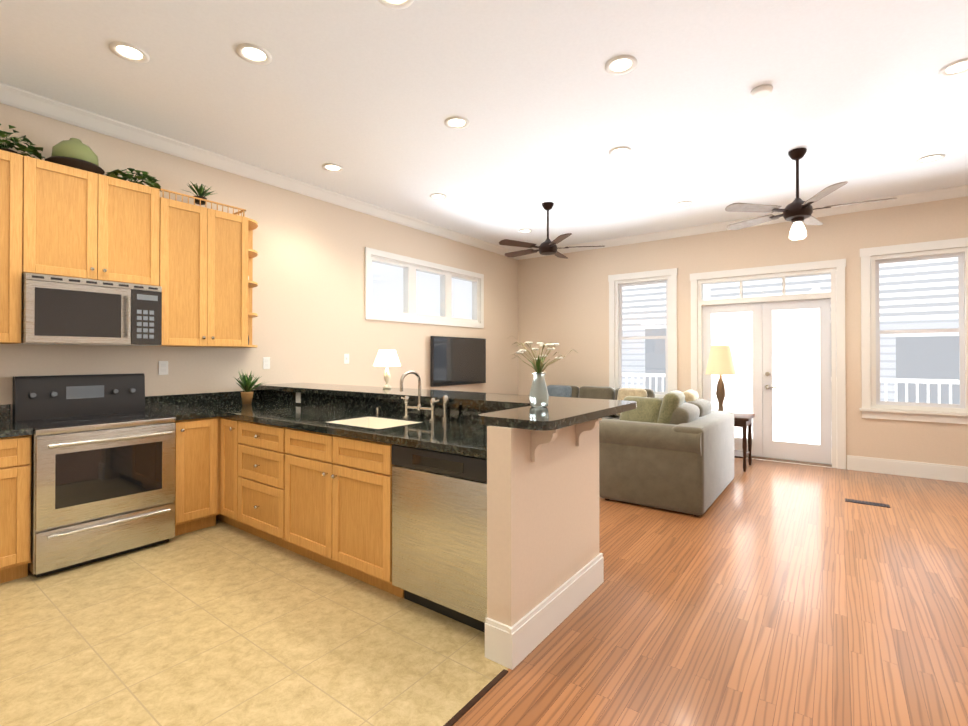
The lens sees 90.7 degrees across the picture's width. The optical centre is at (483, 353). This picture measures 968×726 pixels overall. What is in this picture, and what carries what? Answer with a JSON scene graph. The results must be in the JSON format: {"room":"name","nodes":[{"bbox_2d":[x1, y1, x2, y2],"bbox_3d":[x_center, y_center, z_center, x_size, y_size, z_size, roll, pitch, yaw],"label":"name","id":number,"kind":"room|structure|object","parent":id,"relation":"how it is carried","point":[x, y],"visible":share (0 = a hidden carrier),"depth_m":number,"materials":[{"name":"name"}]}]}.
{"room":"kitchen and living room","nodes":[
{"label":"kitchen and living room","id":0,"kind":"room"},
{"bbox_2d":[0,519,508,725],"bbox_3d":[-2.467,1.405,1.438,3.400,0.100,5.580,0,0,36],"label":"floor","id":1,"kind":"structure","parent":0,"point":[220,623],"depth_m":2.22,"materials":[{"name":"beige tile"}]},
{"bbox_2d":[12,373,175,577],"bbox_3d":[-2.694,0.763,3.337,0.723,1.210,0.756,0,0,36],"label":"range","id":2,"kind":"object","parent":1,"relation":"on","point":[102,466],"visible":0.96,"depth_m":3.19,"materials":[{"name":"silver metal"}]},
{"bbox_2d":[0,417,220,583],"bbox_3d":[-2.991,0.929,3.021,0.674,0.874,2.300,0,0,36],"label":"base cabinet","id":3,"kind":"object","parent":1,"relation":"on","point":[197,470],"depth_m":3.52,"materials":[{"name":"brown wood"}]},
{"bbox_2d":[0,404,32,437],"bbox_3d":[-3.327,0.415,2.588,0.653,0.144,1.197,0,0,36],"label":"countertop","id":4,"kind":"structure","parent":3,"relation":"on","point":[8,428],"depth_m":2.90,"materials":[{"name":"stone"}]},
{"bbox_2d":[145,396,179,420],"bbox_3d":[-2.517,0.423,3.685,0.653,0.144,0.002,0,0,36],"label":"countertop","id":5,"kind":"structure","parent":3,"relation":"on","point":[162,405],"depth_m":3.94,"materials":[{"name":"stone"}]},
{"bbox_2d":[216,417,223,521],"bbox_3d":[-2.120,0.937,4.168,0.712,0.874,0.620,0,0,36],"label":"base cabinet","id":6,"kind":"object","parent":1,"relation":"on","point":[220,517],"depth_m":3.72,"materials":[{"name":"brown wood"}]},
{"bbox_2d":[224,418,235,526],"bbox_3d":[-1.768,0.935,3.909,0.263,0.874,0.620,0,0,36],"label":"base cabinet","id":7,"kind":"object","parent":1,"relation":"on","point":[229,424],"depth_m":3.67,"materials":[{"name":"brown wood"}]},
{"bbox_2d":[236,420,283,547],"bbox_3d":[-1.438,0.933,3.665,0.675,0.874,0.620,0,0,36],"label":"base cabinet","id":8,"kind":"object","parent":1,"relation":"on","point":[259,446],"depth_m":3.40,"materials":[{"name":"brown wood"}]},
{"bbox_2d":[176,389,506,458],"bbox_3d":[-1.080,0.416,3.433,3.266,0.153,0.728,0,0,36],"label":"countertop","id":9,"kind":"structure","parent":8,"relation":"on","point":[462,431],"depth_m":3.38,"materials":[{"name":"stone"}]},
{"bbox_2d":[235,370,263,403],"bbox_3d":[-2.107,0.301,4.367,0.391,0.316,0.324,0,0,36],"label":"potted plant","id":10,"kind":"object","parent":9,"relation":"on","point":[246,384],"visible":1,"depth_m":4.30,"materials":[{"name":"green plant"}]},
{"bbox_2d":[296,392,300,402],"bbox_3d":[-1.660,0.384,4.272,0.072,0.116,0.006,0,0,36],"label":"outlet","id":11,"kind":"object","parent":9,"relation":"attached to","point":[298,397],"visible":0.71,"depth_m":4.26,"materials":[{"name":"white plastic"}]},
{"bbox_2d":[328,417,420,428],"bbox_3d":[-0.730,0.552,3.157,0.557,0.189,0.397,0,0,36],"label":"sink","id":12,"kind":"object","parent":9,"relation":"in","point":[374,422],"visible":0.08,"depth_m":3.37,"materials":[{"name":"beige ceramic"}]},
{"bbox_2d":[371,370,448,421],"bbox_3d":[-0.568,0.283,3.282,0.718,0.336,0.213,0,0,36],"label":"faucet","id":13,"kind":"object","parent":9,"relation":"on","point":[433,401],"visible":1,"depth_m":3.21,"materials":[{"name":"silver metal"}]},
{"bbox_2d":[284,427,359,562],"bbox_3d":[-1.068,0.931,3.391,0.245,0.874,0.620,0,0,36],"label":"base cabinet","id":14,"kind":"object","parent":1,"relation":"on","point":[302,448],"depth_m":3.09,"materials":[{"name":"brown wood"}]},
{"bbox_2d":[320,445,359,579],"bbox_3d":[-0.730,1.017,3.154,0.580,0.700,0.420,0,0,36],"label":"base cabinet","id":15,"kind":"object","parent":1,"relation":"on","point":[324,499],"depth_m":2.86,"materials":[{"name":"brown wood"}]},
{"bbox_2d":[360,439,403,597],"bbox_3d":[-0.411,0.928,2.907,0.227,0.874,0.620,0,0,36],"label":"base cabinet","id":16,"kind":"object","parent":1,"relation":"on","point":[376,465],"depth_m":2.68,"materials":[{"name":"brown wood"}]},
{"bbox_2d":[392,444,486,632],"bbox_3d":[-0.057,0.929,2.631,0.661,0.868,0.604,0,0,36],"label":"dishwasher","id":17,"kind":"object","parent":1,"relation":"on","point":[439,531],"visible":0.5,"depth_m":2.38,"materials":[{"name":"silver metal"}]},
{"bbox_2d":[0,103,517,419],"bbox_3d":[-2.547,-0.205,4.329,0.150,3.160,10.420,0,0,36],"label":"wall","id":18,"kind":"structure","parent":0,"point":[311,323],"depth_m":4.99,"materials":[{"name":"paint"}]},
{"bbox_2d":[0,150,39,343],"bbox_3d":[-3.323,-0.671,2.859,0.348,1.210,0.889,0,0,36],"label":"upper cabinet","id":19,"kind":"object","parent":18,"relation":"attached to","point":[19,174],"depth_m":3.04,"materials":[{"name":"brown wood"}]},
{"bbox_2d":[0,124,44,159],"bbox_3d":[-3.144,-1.380,3.135,0.399,0.211,0.377,0,0,36],"label":"potted plant","id":20,"kind":"object","parent":19,"relation":"on","point":[29,149],"visible":0.73,"depth_m":3.13,"materials":[{"name":"green plant"}]},
{"bbox_2d":[40,160,163,289],"bbox_3d":[-2.866,-0.894,3.479,0.348,0.755,0.771,0,0,36],"label":"upper cabinet","id":21,"kind":"object","parent":18,"relation":"attached to","point":[56,219],"depth_m":3.38,"materials":[{"name":"brown wood"}]},
{"bbox_2d":[45,138,104,174],"bbox_3d":[-2.920,-1.402,3.420,0.330,0.258,0.330,0,0,36],"label":"hat","id":22,"kind":"object","parent":21,"relation":"on","point":[75,153],"visible":0.67,"depth_m":3.33,"materials":[{"name":"green fabric"}]},
{"bbox_2d":[19,273,161,345],"bbox_3d":[-2.823,-0.286,3.443,0.453,0.450,0.765,0,0,36],"label":"microwave","id":23,"kind":"object","parent":21,"relation":"attached to","point":[59,310],"visible":1,"depth_m":3.29,"materials":[{"name":"silver metal"}]},
{"bbox_2d":[106,168,161,191],"bbox_3d":[-2.717,-1.338,3.702,0.375,0.134,0.379,0,0,36],"label":"potted plant","id":24,"kind":"object","parent":21,"relation":"on","point":[150,181],"visible":0.67,"depth_m":3.66,"materials":[{"name":"green plant"}]},
{"bbox_2d":[158,361,167,374],"bbox_3d":[-2.685,0.122,4.006,0.006,0.116,0.072,0,0,36],"label":"outlet","id":25,"kind":"object","parent":18,"relation":"attached to","point":[162,367],"visible":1,"depth_m":4.00,"materials":[{"name":"white plastic"}]},
{"bbox_2d":[160,198,247,346],"bbox_3d":[-2.450,-0.632,4.041,0.348,1.150,0.753,0,0,36],"label":"upper cabinet","id":26,"kind":"object","parent":18,"relation":"attached to","point":[205,292],"depth_m":3.94,"materials":[{"name":"brown wood"}]},
{"bbox_2d":[184,181,217,204],"bbox_3d":[-2.427,-1.366,4.092,0.205,0.172,0.249,0,0,36],"label":"potted plant","id":27,"kind":"object","parent":26,"relation":"on","point":[201,192],"visible":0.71,"depth_m":4.06,"materials":[{"name":"green plant"}]},
{"bbox_2d":[232,218,257,347],"bbox_3d":[-2.171,-0.629,4.436,0.328,1.150,0.210,0,0,36],"label":"corner shelf","id":28,"kind":"object","parent":18,"relation":"attached to","point":[252,226],"visible":0.23,"depth_m":4.58,"materials":[{"name":"brown wood"}]},
{"bbox_2d":[0,82,519,259],"bbox_3d":[-2.404,-1.735,4.328,0.095,0.100,10.270,0,0,36],"label":"crown molding","id":29,"kind":"structure","parent":18,"relation":"attached to","point":[12,96],"depth_m":4.21,"materials":[{"name":"white paint"}]},
{"bbox_2d":[263,357,269,368],"bbox_3d":[-2.151,0.098,4.731,0.006,0.116,0.072,0,0,36],"label":"outlet","id":30,"kind":"object","parent":18,"relation":"attached to","point":[266,362],"visible":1,"depth_m":4.73,"materials":[{"name":"white plastic"}]},
{"bbox_2d":[344,354,348,363],"bbox_3d":[-1.578,0.063,5.502,0.012,0.116,0.072,0,0,36],"label":"light switch","id":31,"kind":"object","parent":18,"relation":"attached to","point":[346,358],"visible":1,"depth_m":5.50,"materials":[{"name":"white plastic"}]},
{"bbox_2d":[365,247,483,327],"bbox_3d":[-0.763,-0.834,6.708,0.140,0.860,2.370,0,0,36],"label":"window","id":32,"kind":"structure","parent":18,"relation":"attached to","point":[409,314],"depth_m":6.50,"materials":[{"name":"white wood"}]},
{"bbox_2d":[430,336,485,386],"bbox_3d":[-0.365,0.114,7.091,0.075,0.700,1.240,0,0,36],"label":"tv","id":33,"kind":"object","parent":18,"relation":"attached to","point":[458,360],"visible":1,"depth_m":7.00,"materials":[{"name":"black plastic"}]},
{"bbox_2d":[0,0,967,250],"bbox_3d":[0.535,-1.861,2.159,7.700,0.120,10.570,0,0,36],"label":"ceiling","id":34,"kind":"structure","parent":0,"point":[864,100],"depth_m":3.33,"materials":[{"name":"paint"}]},
{"bbox_2d":[109,41,149,62],"bbox_3d":[-2.112,-1.791,2.851,0.196,0.008,0.196,0,0,36],"label":"recessed light","id":35,"kind":"object","parent":34,"relation":"in","point":[129,52],"visible":1,"depth_m":2.85,"materials":[{"name":"white"}]},
{"bbox_2d":[236,43,271,64],"bbox_3d":[-1.378,-1.790,2.868,0.196,0.008,0.196,0,0,36],"label":"recessed light","id":36,"kind":"object","parent":34,"relation":"in","point":[254,54],"visible":1,"depth_m":2.86,"materials":[{"name":"white"}]},
{"bbox_2d":[322,163,342,171],"bbox_3d":[-1.451,-1.778,4.588,0.196,0.008,0.196,0,0,36],"label":"recessed light","id":37,"kind":"object","parent":34,"relation":"in","point":[330,167],"visible":1,"depth_m":4.58,"materials":[{"name":"white"}]},
{"bbox_2d":[378,0,413,8],"bbox_3d":[-0.448,-1.794,2.393,0.196,0.008,0.196,0,0,36],"label":"recessed light","id":38,"kind":"object","parent":34,"relation":"in","point":[397,4],"visible":1,"depth_m":2.45,"materials":[{"name":"white glass"}]},
{"bbox_2d":[430,193,446,199],"bbox_3d":[-0.517,-1.773,5.415,0.196,0.008,0.196,0,0,36],"label":"recessed light","id":39,"kind":"object","parent":34,"relation":"in","point":[437,196],"visible":1,"depth_m":5.42,"materials":[{"name":"white"}]},
{"bbox_2d":[444,116,468,128],"bbox_3d":[-0.210,-1.785,3.709,0.196,0.008,0.196,0,0,36],"label":"recessed light","id":40,"kind":"object","parent":34,"relation":"in","point":[456,122],"visible":1,"depth_m":3.70,"materials":[{"name":"white"}]},
{"bbox_2d":[519,229,531,232],"bbox_3d":[0.597,-1.762,6.891,0.196,0.008,0.196,0,0,36],"label":"recessed light","id":41,"kind":"object","parent":34,"relation":"in","point":[525,230],"visible":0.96,"depth_m":6.88,"materials":[{"name":"white"}]},
{"bbox_2d":[499,202,603,258],"bbox_3d":[0.746,-1.475,5.714,1.244,0.599,1.253,0,0,36],"label":"ceiling fan","id":42,"kind":"object","parent":34,"relation":"hanging from","point":[548,246],"visible":1,"depth_m":5.60,"materials":[{"name":"brown metal"}]},
{"bbox_2d":[609,147,631,156],"bbox_3d":[1.206,-1.781,4.230,0.196,0.008,0.196,0,0,36],"label":"recessed light","id":43,"kind":"object","parent":34,"relation":"in","point":[619,151],"visible":1,"depth_m":4.23,"materials":[{"name":"white"}]},
{"bbox_2d":[605,55,636,74],"bbox_3d":[0.852,-1.790,2.975,0.196,0.008,0.196,0,0,36],"label":"recessed light","id":44,"kind":"object","parent":34,"relation":"in","point":[621,65],"visible":1,"depth_m":2.97,"materials":[{"name":"white glass"}]},
{"bbox_2d":[675,201,692,206],"bbox_3d":[2.375,-1.771,5.679,0.196,0.008,0.196,0,0,36],"label":"recessed light","id":45,"kind":"object","parent":34,"relation":"in","point":[684,203],"visible":0.98,"depth_m":5.68,"materials":[{"name":"white"}]},
{"bbox_2d":[751,84,772,97],"bbox_3d":[1.889,-1.777,3.253,0.130,0.030,0.130,0,0,36],"label":"smoke detector","id":46,"kind":"object","parent":34,"relation":"attached to","point":[761,91],"visible":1,"depth_m":3.23,"materials":[{"name":"white plastic"}]},
{"bbox_2d":[725,148,896,239],"bbox_3d":[2.806,-1.395,4.223,1.285,0.779,1.288,0,0,36],"label":"ceiling fan","id":47,"kind":"object","parent":34,"relation":"hanging from","point":[797,211],"visible":1,"depth_m":4.17,"materials":[{"name":"brown metal"}]},
{"bbox_2d":[916,154,944,162],"bbox_3d":[4.087,-1.780,4.378,0.196,0.008,0.196,0,0,36],"label":"recessed light","id":48,"kind":"object","parent":34,"relation":"in","point":[930,158],"visible":1,"depth_m":4.38,"materials":[{"name":"white"}]},
{"bbox_2d":[938,58,967,76],"bbox_3d":[2.979,-1.790,2.996,0.196,0.008,0.196,0,0,36],"label":"recessed light","id":49,"kind":"object","parent":34,"relation":"in","point":[958,67],"visible":1,"depth_m":3.01,"materials":[{"name":"white"}]},
{"bbox_2d":[487,424,586,626],"bbox_3d":[0.280,0.846,2.410,0.130,1.030,0.720,0,0,36],"label":"wall","id":50,"kind":"structure","parent":0,"point":[542,528],"depth_m":2.21,"materials":[{"name":"paint"}]},
{"bbox_2d":[531,428,560,461],"bbox_3d":[0.284,0.416,2.198,0.130,0.170,0.048,0,0,36],"label":"corbel","id":51,"kind":"object","parent":50,"relation":"attached to","point":[539,438],"visible":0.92,"depth_m":2.20,"materials":[{"name":"paint"}]},
{"bbox_2d":[501,553,603,669],"bbox_3d":[0.402,1.277,2.448,0.018,0.170,0.968,0,0,36],"label":"baseboard","id":52,"kind":"structure","parent":50,"relation":"attached to","point":[515,644],"depth_m":2.31,"materials":[{"name":"white wood"}]},
{"bbox_2d":[576,418,601,445],"bbox_3d":[0.563,0.418,2.576,0.130,0.170,0.048,0,0,36],"label":"corbel","id":53,"kind":"object","parent":50,"relation":"attached to","point":[582,428],"visible":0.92,"depth_m":2.57,"materials":[{"name":"paint"}]},
{"bbox_2d":[587,424,598,563],"bbox_3d":[-0.745,0.856,3.775,3.400,1.030,0.220,0,0,36],"label":"wall","id":54,"kind":"structure","parent":0,"point":[592,435],"depth_m":2.78,"materials":[{"name":"paint"}]},
{"bbox_2d":[254,383,636,430],"bbox_3d":[-0.824,0.318,3.526,3.568,0.040,1.160,0,0,36],"label":"bar","id":55,"kind":"object","parent":54,"relation":"on","point":[520,412],"visible":0.98,"depth_m":2.92,"materials":[{"name":"stone"}]},
{"bbox_2d":[374,350,400,388],"bbox_3d":[-0.825,0.136,4.075,0.163,0.330,0.163,0,0,36],"label":"light","id":56,"kind":"object","parent":55,"relation":"on","point":[386,358],"visible":1,"depth_m":4.04,"materials":[{"name":"beige fabric"}]},
{"bbox_2d":[512,336,577,407],"bbox_3d":[0.312,0.097,2.627,0.372,0.388,0.369,0,0,36],"label":"vase","id":57,"kind":"object","parent":55,"relation":"on","point":[538,396],"visible":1,"depth_m":2.57,"materials":[{"name":"clear glass"}]},
{"bbox_2d":[453,458,967,725],"bbox_3d":[0.535,1.409,2.136,7.400,0.100,10.270,0,0,36],"label":"floor","id":58,"kind":"structure","parent":0,"point":[758,592],"depth_m":2.46,"materials":[{"name":"brown wood"}]},
{"bbox_2d":[443,669,507,725],"bbox_3d":[-1.331,1.343,0.115,0.024,0.004,4.800,0,0,36],"label":"trim","id":59,"kind":"structure","parent":58,"relation":"on","point":[459,714],"depth_m":1.87,"materials":[{"name":"brown wood"}]},
{"bbox_2d":[547,385,662,419],"bbox_3d":[1.597,0.947,7.073,2.200,0.895,0.930,0,0,36],"label":"sofa","id":60,"kind":"object","parent":58,"relation":"on","point":[594,392],"visible":0.17,"depth_m":7.10,"materials":[{"name":"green fabric"}]},
{"bbox_2d":[599,390,733,516],"bbox_3d":[1.896,0.871,4.852,0.930,1.014,1.600,0,0,36],"label":"loveseat","id":61,"kind":"object","parent":58,"relation":"on","point":[673,450],"visible":1,"depth_m":4.29,"materials":[{"name":"grey fabric"}]},
{"bbox_2d":[733,413,754,471],"bbox_3d":[3.005,1.071,5.890,0.520,0.630,0.520,0,0,36],"label":"end table","id":62,"kind":"object","parent":58,"relation":"on","point":[743,420],"visible":0.42,"depth_m":5.64,"materials":[{"name":"brown wood"}]},
{"bbox_2d":[705,345,736,410],"bbox_3d":[2.941,0.330,5.943,0.346,0.850,0.346,0,0,36],"label":"light","id":63,"kind":"object","parent":62,"relation":"on","point":[720,363],"visible":0.81,"depth_m":5.85,"materials":[{"name":"brown fabric"}]},
{"bbox_2d":[845,498,889,507],"bbox_3d":[3.514,1.372,4.388,0.320,0.006,0.110,0,0,36],"label":"floor vent","id":64,"kind":"object","parent":58,"relation":"in","point":[867,503],"visible":1,"depth_m":4.37,"materials":[{"name":"grey metal"}]},
{"bbox_2d":[518,196,967,468],"bbox_3d":[3.629,-0.191,6.340,7.700,3.160,0.150,0,0,36],"label":"wall","id":65,"kind":"structure","parent":0,"point":[563,303],"depth_m":6.50,"materials":[{"name":"paint"}]},
{"bbox_2d":[608,268,677,397],"bbox_3d":[2.387,-0.225,7.200,1.050,1.990,0.160,0,0,36],"label":"window","id":66,"kind":"structure","parent":65,"relation":"in","point":[616,300],"depth_m":7.20,"materials":[{"name":"white wood"}]},
{"bbox_2d":[520,185,967,259],"bbox_3d":[3.560,-1.722,6.249,7.170,0.100,0.095,0,0,36],"label":"crown molding","id":67,"kind":"structure","parent":65,"relation":"attached to","point":[958,191],"depth_m":6.14,"materials":[{"name":"white paint"}]},
{"bbox_2d":[690,259,845,468],"bbox_3d":[3.656,0.131,6.282,1.760,2.515,0.146,0,0,36],"label":"french door","id":68,"kind":"structure","parent":65,"relation":"in","point":[785,387],"depth_m":6.16,"materials":[{"name":"white wood"}]},
{"bbox_2d":[622,284,959,466],"bbox_3d":[4.151,0.044,7.046,8.400,3.200,1.590,0,0,36],"label":"balcony","id":69,"kind":"object","parent":65,"relation":"attached to","point":[950,382],"visible":0.02,"depth_m":6.67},
{"bbox_2d":[847,455,967,482],"bbox_3d":[5.436,1.294,4.891,2.745,0.170,0.018,0,0,36],"label":"baseboard","id":70,"kind":"structure","parent":65,"relation":"attached to","point":[954,473],"depth_m":5.37,"materials":[{"name":"white"}]},
{"bbox_2d":[859,237,967,423],"bbox_3d":[4.873,-0.238,5.366,1.050,1.990,0.160,0,0,36],"label":"window","id":71,"kind":"structure","parent":65,"relation":"in","point":[871,261],"depth_m":5.42,"materials":[{"name":"white wood"}]},
{"label":"outside","id":72,"kind":"structure","parent":0,"visible":0},
{"bbox_2d":[372,257,959,447],"bbox_3d":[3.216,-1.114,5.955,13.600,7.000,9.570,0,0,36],"label":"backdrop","id":73,"kind":"structure","parent":72,"point":[951,310],"depth_m":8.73,"materials":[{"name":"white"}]}
]}

